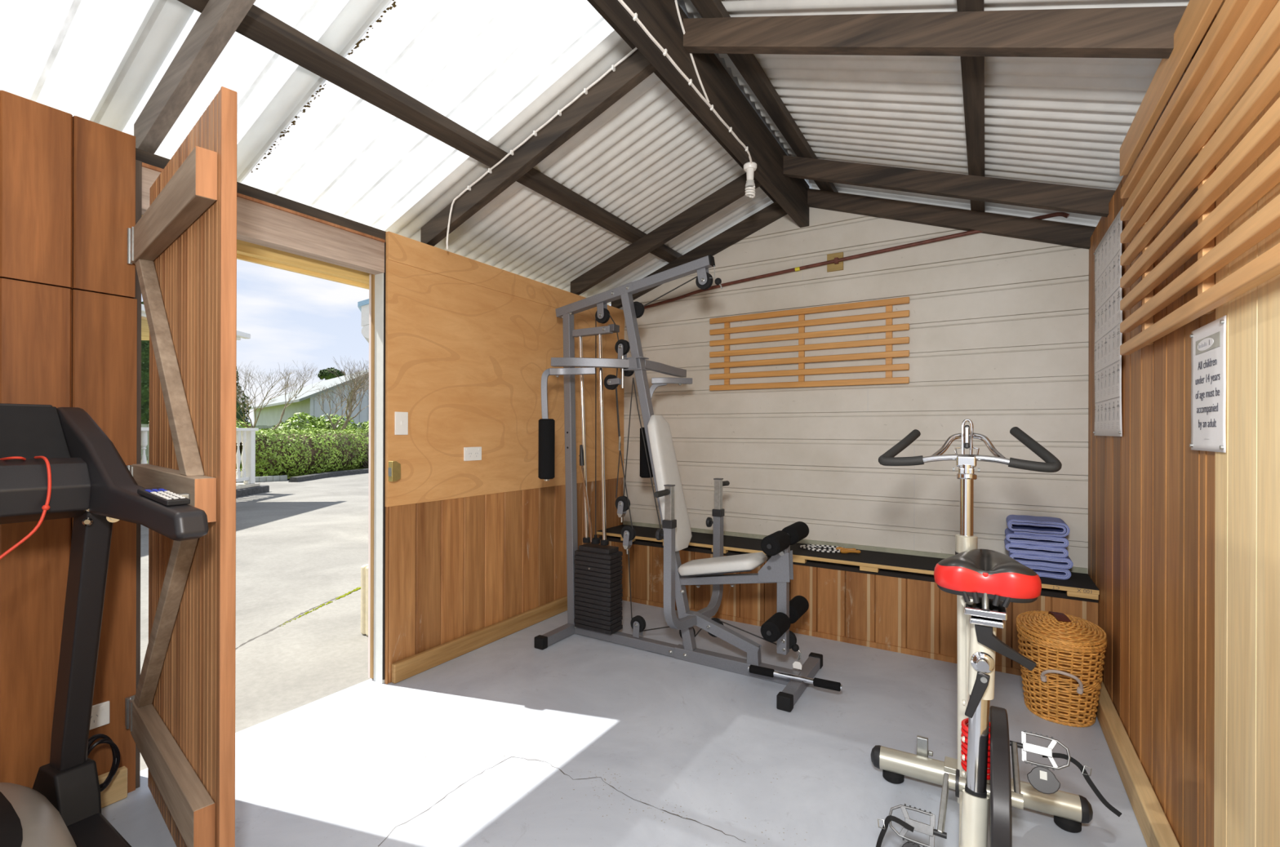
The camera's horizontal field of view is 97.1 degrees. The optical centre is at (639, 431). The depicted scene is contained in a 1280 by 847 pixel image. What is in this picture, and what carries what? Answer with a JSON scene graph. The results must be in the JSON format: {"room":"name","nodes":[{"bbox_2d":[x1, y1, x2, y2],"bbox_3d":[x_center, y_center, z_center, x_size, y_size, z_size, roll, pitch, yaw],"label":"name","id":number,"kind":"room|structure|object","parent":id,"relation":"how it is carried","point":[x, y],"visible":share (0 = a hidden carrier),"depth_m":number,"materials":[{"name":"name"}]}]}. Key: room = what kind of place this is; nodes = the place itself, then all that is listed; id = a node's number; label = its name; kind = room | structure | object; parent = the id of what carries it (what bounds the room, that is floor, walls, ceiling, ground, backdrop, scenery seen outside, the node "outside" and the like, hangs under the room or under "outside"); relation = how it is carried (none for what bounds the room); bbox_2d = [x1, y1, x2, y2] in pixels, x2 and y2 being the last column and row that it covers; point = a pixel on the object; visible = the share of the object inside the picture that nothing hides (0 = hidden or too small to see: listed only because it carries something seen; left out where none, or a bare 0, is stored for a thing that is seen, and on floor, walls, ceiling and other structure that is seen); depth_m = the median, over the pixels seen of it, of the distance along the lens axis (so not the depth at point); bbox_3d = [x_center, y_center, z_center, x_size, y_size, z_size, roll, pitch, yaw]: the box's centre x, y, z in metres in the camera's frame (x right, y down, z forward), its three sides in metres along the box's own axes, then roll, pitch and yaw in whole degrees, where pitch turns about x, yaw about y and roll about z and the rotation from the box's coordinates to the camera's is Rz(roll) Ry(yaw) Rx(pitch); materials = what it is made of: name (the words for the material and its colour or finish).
{"room":"home gym","nodes":[
{"label":"home gym","id":0,"kind":"room"},
{"bbox_2d":[0,89,624,793],"bbox_3d":[-1.766,0.120,1.955,0.248,2.250,6.090,0,0,31],"label":"wall","id":1,"kind":"structure","parent":0,"point":[463,346],"depth_m":2.67,"materials":[{"name":"brown wood"}]},
{"bbox_2d":[89,701,110,729],"bbox_3d":[-1.739,0.905,1.768,0.012,0.073,0.120,0,0,31],"label":"power outlet","id":2,"kind":"object","parent":1,"relation":"attached to","point":[100,713],"visible":0.46,"depth_m":1.80,"materials":[{"name":"white plastic"}]},
{"bbox_2d":[97,766,127,808],"bbox_3d":[-2.463,1.144,0.568,0.028,0.098,3.000,0,0,31],"label":"baseboard","id":3,"kind":"structure","parent":1,"relation":"attached to","point":[117,790],"depth_m":1.81,"materials":[{"name":"brown wood"}]},
{"bbox_2d":[125,86,237,846],"bbox_3d":[-1.325,0.187,1.583,0.885,1.982,0.105,0,0,41],"label":"door","id":4,"kind":"structure","parent":1,"relation":"in","point":[180,718],"depth_m":1.44,"materials":[{"name":"brown wood"}]},
{"bbox_2d":[388,461,400,481],"bbox_3d":[-1.157,0.189,2.662,0.030,0.095,0.048,0,0,31],"label":"box","id":5,"kind":"object","parent":1,"relation":"attached to","point":[394,468],"visible":1,"depth_m":2.65,"materials":[{"name":"gold metal"}]},
{"bbox_2d":[394,411,408,435],"bbox_3d":[-1.148,-0.037,2.720,0.013,0.111,0.071,0,0,31],"label":"light switch","id":6,"kind":"object","parent":1,"relation":"attached to","point":[401,419],"visible":1,"depth_m":2.71,"materials":[{"name":"white plastic"}]},
{"bbox_2d":[463,446,481,461],"bbox_3d":[-0.917,0.125,3.099,0.012,0.075,0.123,0,0,31],"label":"power outlet","id":7,"kind":"object","parent":1,"relation":"attached to","point":[470,454],"visible":1,"depth_m":3.09,"materials":[{"name":"white plastic"}]},
{"bbox_2d":[391,595,567,684],"bbox_3d":[-0.734,1.152,3.386,0.027,0.092,1.668,0,0,31],"label":"baseboard","id":8,"kind":"structure","parent":1,"relation":"attached to","point":[407,668],"depth_m":3.07,"materials":[{"name":"brown wood"}]},
{"bbox_2d":[0,0,1202,308],"bbox_3d":[-0.447,-1.283,1.150,3.510,0.746,6.290,0,0,31],"label":"ceiling","id":9,"kind":"structure","parent":0,"point":[989,117],"depth_m":2.27,"materials":[{"name":"paint"}]},
{"bbox_2d":[446,47,637,249],"bbox_3d":[-0.475,-1.216,2.512,1.144,0.630,0.015,0,0,31],"label":"cable","id":10,"kind":"object","parent":9,"relation":"attached to","point":[613,66],"visible":0.98,"depth_m":2.50,"materials":[{"name":"white plastic"}]},
{"bbox_2d":[617,0,751,163],"bbox_3d":[0.215,-1.333,2.232,0.039,0.034,1.328,0,0,31],"label":"cable","id":11,"kind":"object","parent":9,"relation":"attached to","point":[634,15],"visible":1,"depth_m":2.10,"materials":[{"name":"white plastic"}]},
{"bbox_2d":[674,0,709,102],"bbox_3d":[0.205,-1.464,2.192,0.009,0.236,0.295,0,0,31],"label":"cable","id":12,"kind":"object","parent":9,"relation":"attached to","point":[675,1],"visible":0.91,"depth_m":2.19,"materials":[{"name":"white plastic"}]},
{"bbox_2d":[743,161,756,198],"bbox_3d":[0.549,-1.247,2.815,0.066,0.163,0.066,0,0,31],"label":"fitting","id":13,"kind":"object","parent":9,"relation":"attached to","point":[748,167],"visible":1,"depth_m":2.80,"materials":[{"name":"white plastic"}]},
{"bbox_2d":[746,168,754,182],"bbox_3d":[0.549,-1.274,2.815,0.040,0.058,0.040,0,0,31],"label":"socket","id":14,"kind":"object","parent":13,"relation":"attached to","point":[749,171],"depth_m":2.80,"materials":[{"name":"white plastic"}]},
{"bbox_2d":[101,600,1147,846],"bbox_3d":[-0.455,1.259,1.091,3.150,0.120,6.190,0,0,31],"label":"floor","id":15,"kind":"structure","parent":0,"point":[344,768],"depth_m":2.08,"materials":[{"name":"paint"}]},
{"bbox_2d":[0,403,208,846],"bbox_3d":[-1.278,0.531,0.961,1.480,1.330,0.805,0,0,31],"label":"treadmill","id":16,"kind":"object","parent":15,"relation":"on","point":[92,485],"visible":0.99,"depth_m":1.45,"materials":[{"name":"black plastic"}]},
{"bbox_2d":[0,456,51,559],"bbox_3d":[-1.467,0.199,1.304,0.109,0.278,0.138,0,0,31],"label":"cord","id":17,"kind":"object","parent":16,"relation":"hanging from","point":[46,507],"visible":1,"depth_m":1.33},
{"bbox_2d":[0,403,71,458],"bbox_3d":[-1.748,0.001,1.268,0.204,0.148,0.637,0,0,31],"label":"control panel","id":18,"kind":"object","parent":16,"relation":"on","point":[27,431],"depth_m":1.48,"materials":[{"name":"black plastic"}]},
{"bbox_2d":[0,782,76,846],"bbox_3d":[-1.572,1.029,1.143,0.697,0.273,0.603,0,0,31],"label":"hood","id":19,"kind":"object","parent":16,"relation":"attached to","point":[29,817],"depth_m":1.33,"materials":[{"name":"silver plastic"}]},
{"bbox_2d":[87,733,119,792],"bbox_3d":[-1.665,1.024,1.738,0.043,0.174,0.094,0,0,37],"label":"lead","id":20,"kind":"object","parent":16,"relation":"hanging from","point":[115,751],"visible":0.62,"depth_m":1.75,"materials":[{"name":"black rubber"}]},
{"bbox_2d":[137,487,190,506],"bbox_3d":[-1.059,0.145,1.254,0.166,0.028,0.042,0,0,31],"label":"remote control","id":21,"kind":"object","parent":16,"relation":"on","point":[165,497],"visible":1,"depth_m":1.23,"materials":[{"name":"black plastic"}]},
{"bbox_2d":[377,756,746,846],"bbox_3d":[-0.227,1.199,1.658,0.926,0.001,0.605,0,0,31],"label":"crack","id":22,"kind":"object","parent":15,"relation":"on","point":[511,757],"depth_m":1.82,"materials":[{"name":"grey concrete"}]},
{"bbox_2d":[421,753,807,846],"bbox_3d":[0.058,1.200,1.909,1.695,0.001,0.676,0,0,31],"label":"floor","id":23,"kind":"structure","parent":15,"relation":"on","point":[424,753],"depth_m":1.81,"materials":[{"name":"paint"}]},
{"bbox_2d":[533,254,822,712],"bbox_3d":[0.167,0.149,3.074,1.509,2.100,0.904,0,0,31],"label":"home gym","id":24,"kind":"object","parent":15,"relation":"on","point":[594,573],"visible":1,"depth_m":3.08,"materials":[{"name":"grey metal"}]},
{"bbox_2d":[747,665,842,692],"bbox_3d":[0.701,1.125,2.576,0.421,0.037,0.037,0,0,28],"label":"bar","id":25,"kind":"object","parent":24,"relation":"on","point":[821,683],"visible":1,"depth_m":2.56,"materials":[{"name":"silver metal"}]},
{"bbox_2d":[596,520,1099,675],"bbox_3d":[0.995,0.953,3.503,2.853,0.500,0.359,0,0,31],"label":"bench","id":26,"kind":"object","parent":15,"relation":"on","point":[867,606],"visible":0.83,"depth_m":3.23,"materials":[{"name":"brown wood"}]},
{"bbox_2d":[800,544,860,553],"bbox_3d":[1.159,0.716,3.448,0.359,0.027,0.149,0,0,31],"label":"rope","id":27,"kind":"object","parent":26,"relation":"on","point":[832,548],"visible":1,"depth_m":3.42,"materials":[{"name":"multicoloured fabric"}]},
{"bbox_2d":[1023,564,1071,579],"bbox_3d":[2.055,0.704,2.921,0.259,0.058,0.204,0,0,31],"label":"folded towel","id":28,"kind":"object","parent":26,"relation":"on","point":[1042,571],"visible":0.43,"depth_m":2.82,"materials":[{"name":"blue fabric"}]},
{"bbox_2d":[1008,551,1073,569],"bbox_3d":[2.051,0.650,2.903,0.259,0.054,0.204,0,0,31],"label":"folded towel","id":29,"kind":"object","parent":28,"relation":"on","point":[1066,563],"visible":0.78,"depth_m":2.82,"materials":[{"name":"blue fabric"}]},
{"bbox_2d":[1004,537,1068,558],"bbox_3d":[2.037,0.599,2.914,0.259,0.052,0.204,0,0,31],"label":"folded towel","id":30,"kind":"object","parent":29,"relation":"on","point":[1017,548],"visible":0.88,"depth_m":2.83,"materials":[{"name":"blue fabric"}]},
{"bbox_2d":[1004,528,1068,547],"bbox_3d":[2.041,0.549,2.917,0.259,0.052,0.204,0,0,31],"label":"folded towel","id":31,"kind":"object","parent":30,"relation":"on","point":[1021,539],"visible":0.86,"depth_m":2.84,"materials":[{"name":"blue fabric"}]},
{"bbox_2d":[1006,515,1069,537],"bbox_3d":[2.048,0.488,2.919,0.256,0.074,0.204,0,0,31],"label":"folded towel","id":32,"kind":"object","parent":31,"relation":"on","point":[1018,524],"visible":1,"depth_m":2.87,"materials":[{"name":"blue fabric"}]},
{"bbox_2d":[871,418,1121,846],"bbox_3d":[0.842,0.582,1.420,0.640,1.241,1.075,0,0,31],"label":"exercise bike","id":33,"kind":"object","parent":15,"relation":"on","point":[984,583],"visible":1,"depth_m":1.52,"materials":[{"name":"silver metal"}]},
{"bbox_2d":[1016,610,1107,728],"bbox_3d":[1.800,0.997,2.423,0.313,0.420,0.450,0,0,31],"label":"wicker basket","id":34,"kind":"object","parent":15,"relation":"on","point":[1068,651],"visible":0.98,"depth_m":2.30,"materials":[{"name":"wicker"}]},
{"bbox_2d":[619,207,1088,593],"bbox_3d":[1.116,-0.129,3.679,3.080,2.773,0.061,0,0,31],"label":"wall","id":35,"kind":"structure","parent":0,"point":[997,333],"depth_m":3.44,"materials":[{"name":"paint"}]},
{"bbox_2d":[709,297,909,391],"bbox_3d":[1.044,-0.537,3.664,1.279,0.509,0.042,0,0,31],"label":"wall rack","id":36,"kind":"object","parent":35,"relation":"attached to","point":[889,315],"visible":1,"depth_m":3.61,"materials":[{"name":"brown wood"}]},
{"bbox_2d":[644,212,1069,309],"bbox_3d":[1.072,-1.026,3.646,2.718,0.241,0.048,0,0,32],"label":"pipe","id":37,"kind":"object","parent":35,"relation":"attached to","point":[834,262],"visible":0.94,"depth_m":3.54,"materials":[{"name":"orange metal"}]},
{"bbox_2d":[1088,0,1279,846],"bbox_3d":[0.792,0.107,0.330,0.114,2.190,5.990,0,0,31],"label":"wall","id":38,"kind":"structure","parent":0,"point":[1184,543],"depth_m":1.41,"materials":[{"name":"brown wood"}]},
{"bbox_2d":[1093,207,1122,436],"bbox_3d":[2.003,-0.419,2.427,0.009,0.880,0.630,0,0,31],"label":"chart","id":39,"kind":"object","parent":38,"relation":"attached to","point":[1108,268],"visible":1,"depth_m":2.39,"materials":[{"name":"paper"}]},
{"bbox_2d":[1095,681,1179,846],"bbox_3d":[0.630,1.156,0.222,0.048,0.092,5.640,0,0,31],"label":"baseboard","id":40,"kind":"structure","parent":38,"relation":"attached to","point":[1157,832],"depth_m":1.82,"materials":[{"name":"brown wood"}]},
{"bbox_2d":[1120,0,1279,355],"bbox_3d":[1.127,-0.632,1.024,0.052,0.730,2.222,0,0,31],"label":"wall rack","id":41,"kind":"object","parent":38,"relation":"attached to","point":[1237,22],"visible":1,"depth_m":1.26,"materials":[{"name":"brown wood"}]},
{"bbox_2d":[1189,315,1226,453],"bbox_3d":[1.330,-0.102,1.326,0.008,0.298,0.240,0,0,31],"label":"notice","id":42,"kind":"object","parent":38,"relation":"attached to","point":[1208,342],"visible":1,"depth_m":1.31,"materials":[{"name":"paper"}]},
{"label":"outside","id":43,"kind":"structure","parent":0,"visible":0},
{"bbox_2d":[140,468,369,771],"bbox_3d":[-0.399,1.299,8.450,25.500,0.100,38.000,0,0,31],"label":"driveway","id":44,"kind":"structure","parent":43,"point":[301,547],"depth_m":4.33,"materials":[{"name":"concrete"}]},
{"bbox_2d":[141,304,269,497],"bbox_3d":[-13.085,-1.104,4.499,12.320,4.670,13.180,0,0,-3],"label":"house","id":45,"kind":"structure","parent":44,"relation":"on","point":[249,486],"depth_m":10.88,"materials":[{"name":"white wood"}]},
{"bbox_2d":[236,475,287,483],"bbox_3d":[-9.068,1.158,13.584,0.082,0.130,1.041,0,0,40],"label":"edging","id":46,"kind":"object","parent":44,"relation":"on","point":[270,478],"visible":0.7,"depth_m":13.68,"materials":[{"name":"grey concrete"}]},
{"bbox_2d":[235,594,344,648],"bbox_3d":[-2.239,1.242,4.009,1.018,0.001,2.104,0,0,31],"label":"joint","id":47,"kind":"object","parent":44,"relation":"on","point":[270,630],"visible":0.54,"depth_m":3.60,"materials":[{"name":"grey concrete"}]},
{"bbox_2d":[279,586,360,626],"bbox_3d":[-2.249,1.238,4.075,0.046,0.010,0.978,0,0,5],"label":"moss line","id":48,"kind":"object","parent":47,"relation":"on","point":[357,588],"visible":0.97,"depth_m":4.07,"materials":[{"name":"green plant"}]},
{"bbox_2d":[288,468,368,482],"bbox_3d":[-7.969,1.176,16.898,0.480,0.140,6.803,0,0,8],"label":"kerb","id":49,"kind":"object","parent":44,"relation":"on","point":[324,475],"visible":0.52,"depth_m":14.86,"materials":[{"name":"grey concrete"}]},
{"bbox_2d":[357,298,368,342],"bbox_3d":[-2.445,-0.517,7.753,2.230,3.520,3.039,0,0,-20],"label":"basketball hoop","id":50,"kind":"object","parent":44,"relation":"on","point":[363,305],"visible":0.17,"depth_m":6.00},
{"bbox_2d":[360,564,368,635],"bbox_3d":[-1.573,1.009,3.583,0.100,0.470,0.370,0,0,31],"label":"post","id":51,"kind":"object","parent":44,"relation":"on","point":[364,569],"visible":0.16,"depth_m":3.43,"materials":[{"name":"beige wood"}]},
{"bbox_2d":[360,440,368,468],"bbox_3d":[-8.285,0.727,18.476,1.372,1.006,2.484,0,0,31],"label":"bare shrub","id":52,"kind":"object","parent":44,"relation":"on","point":[366,450],"visible":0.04,"depth_m":18.02,"materials":[{"name":"brown plant"}]},
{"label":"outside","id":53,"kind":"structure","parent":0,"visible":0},
{"bbox_3d":[-38.006,1.206,40.864,72.500,0.100,110.000,0,0,31],"label":"ground","id":54,"kind":"structure","parent":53,"visible":0},
{"bbox_2d":[246,369,368,428],"bbox_3d":[-18.117,-1.164,35.114,8.600,4.720,16.450,0,0,-42],"label":"house","id":55,"kind":"structure","parent":54,"relation":"on","point":[270,415],"depth_m":28.28,"materials":[{"name":"white"}]},
{"bbox_2d":[316,367,346,380],"bbox_3d":[-34.292,-3.004,62.779,2.198,8.302,2.980,0,0,31],"label":"tree","id":56,"kind":"object","parent":54,"relation":"on","point":[324,374],"visible":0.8,"depth_m":61.94,"materials":[{"name":"green plant"}]},
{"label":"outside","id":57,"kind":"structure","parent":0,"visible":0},
{"bbox_2d":[146,457,368,479],"bbox_3d":[-19.991,1.145,18.104,27.000,0.030,38.000,0,0,31],"label":"lawn","id":58,"kind":"structure","parent":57,"point":[362,468],"depth_m":16.23,"materials":[{"name":"green plant"}]},
{"bbox_2d":[141,302,149,454],"bbox_3d":[-20.921,-2.199,23.911,4.512,6.772,4.422,0,0,31],"label":"conifer tree","id":59,"kind":"object","parent":58,"relation":"on","point":[144,344],"visible":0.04,"depth_m":22.99,"materials":[{"name":"green plant"}]},
{"bbox_2d":[146,371,251,455],"bbox_3d":[-16.270,-1.825,20.972,3.672,6.053,3.661,0,0,31],"label":"conifer tree","id":60,"kind":"object","parent":58,"relation":"on","point":[237,415],"visible":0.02,"depth_m":21.37,"materials":[{"name":"green plant"}]},
{"bbox_2d":[235,419,259,429],"bbox_3d":[-13.283,0.292,18.538,2.067,1.565,1.481,0,0,31],"label":"shrub","id":61,"kind":"object","parent":58,"relation":"on","point":[243,423],"visible":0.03,"depth_m":18.54,"materials":[{"name":"green plant"}]},
{"bbox_2d":[141,424,361,464],"bbox_3d":[-14.075,0.497,19.759,0.067,1.422,15.000,0,0,31],"label":"fence","id":62,"kind":"object","parent":58,"relation":"on","point":[260,427],"visible":0.03,"depth_m":17.64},
{"bbox_2d":[235,360,322,432],"bbox_3d":[-10.874,-0.482,16.355,2.146,3.412,3.604,0,0,9],"label":"bare tree","id":63,"kind":"object","parent":58,"relation":"on","point":[287,380],"visible":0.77,"depth_m":16.19,"materials":[{"name":"brown plant"}]},
{"bbox_2d":[271,411,328,434],"bbox_3d":[-11.170,0.206,18.699,1.912,1.701,1.935,0,0,42],"label":"shrub","id":64,"kind":"object","parent":58,"relation":"on","point":[313,424],"visible":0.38,"depth_m":18.39,"materials":[{"name":"green plant"}]},
{"bbox_2d":[235,427,368,476],"bbox_3d":[-9.403,0.582,17.937,2.047,1.389,8.249,0,0,2],"label":"clipped hedge","id":65,"kind":"object","parent":58,"relation":"on","point":[277,452],"visible":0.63,"depth_m":15.18,"materials":[{"name":"green plant"}]},
{"bbox_2d":[316,413,359,433],"bbox_3d":[-11.325,0.238,20.914,2.094,1.784,2.098,0,0,-23],"label":"shrub","id":66,"kind":"object","parent":58,"relation":"on","point":[349,426],"visible":0.21,"depth_m":20.60,"materials":[{"name":"green plant"}]},
{"bbox_2d":[315,355,368,434],"bbox_3d":[-9.399,-0.633,18.866,2.321,3.726,3.574,0,0,-38],"label":"bare tree","id":67,"kind":"object","parent":58,"relation":"on","point":[349,402],"visible":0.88,"depth_m":19.02,"materials":[{"name":"plant"}]},
{"bbox_2d":[355,420,368,430],"bbox_3d":[-10.520,0.226,22.985,2.418,1.728,2.381,0,0,31],"label":"shrub","id":68,"kind":"object","parent":58,"relation":"on","point":[365,425],"visible":0.06,"depth_m":22.45,"materials":[{"name":"green plant"}]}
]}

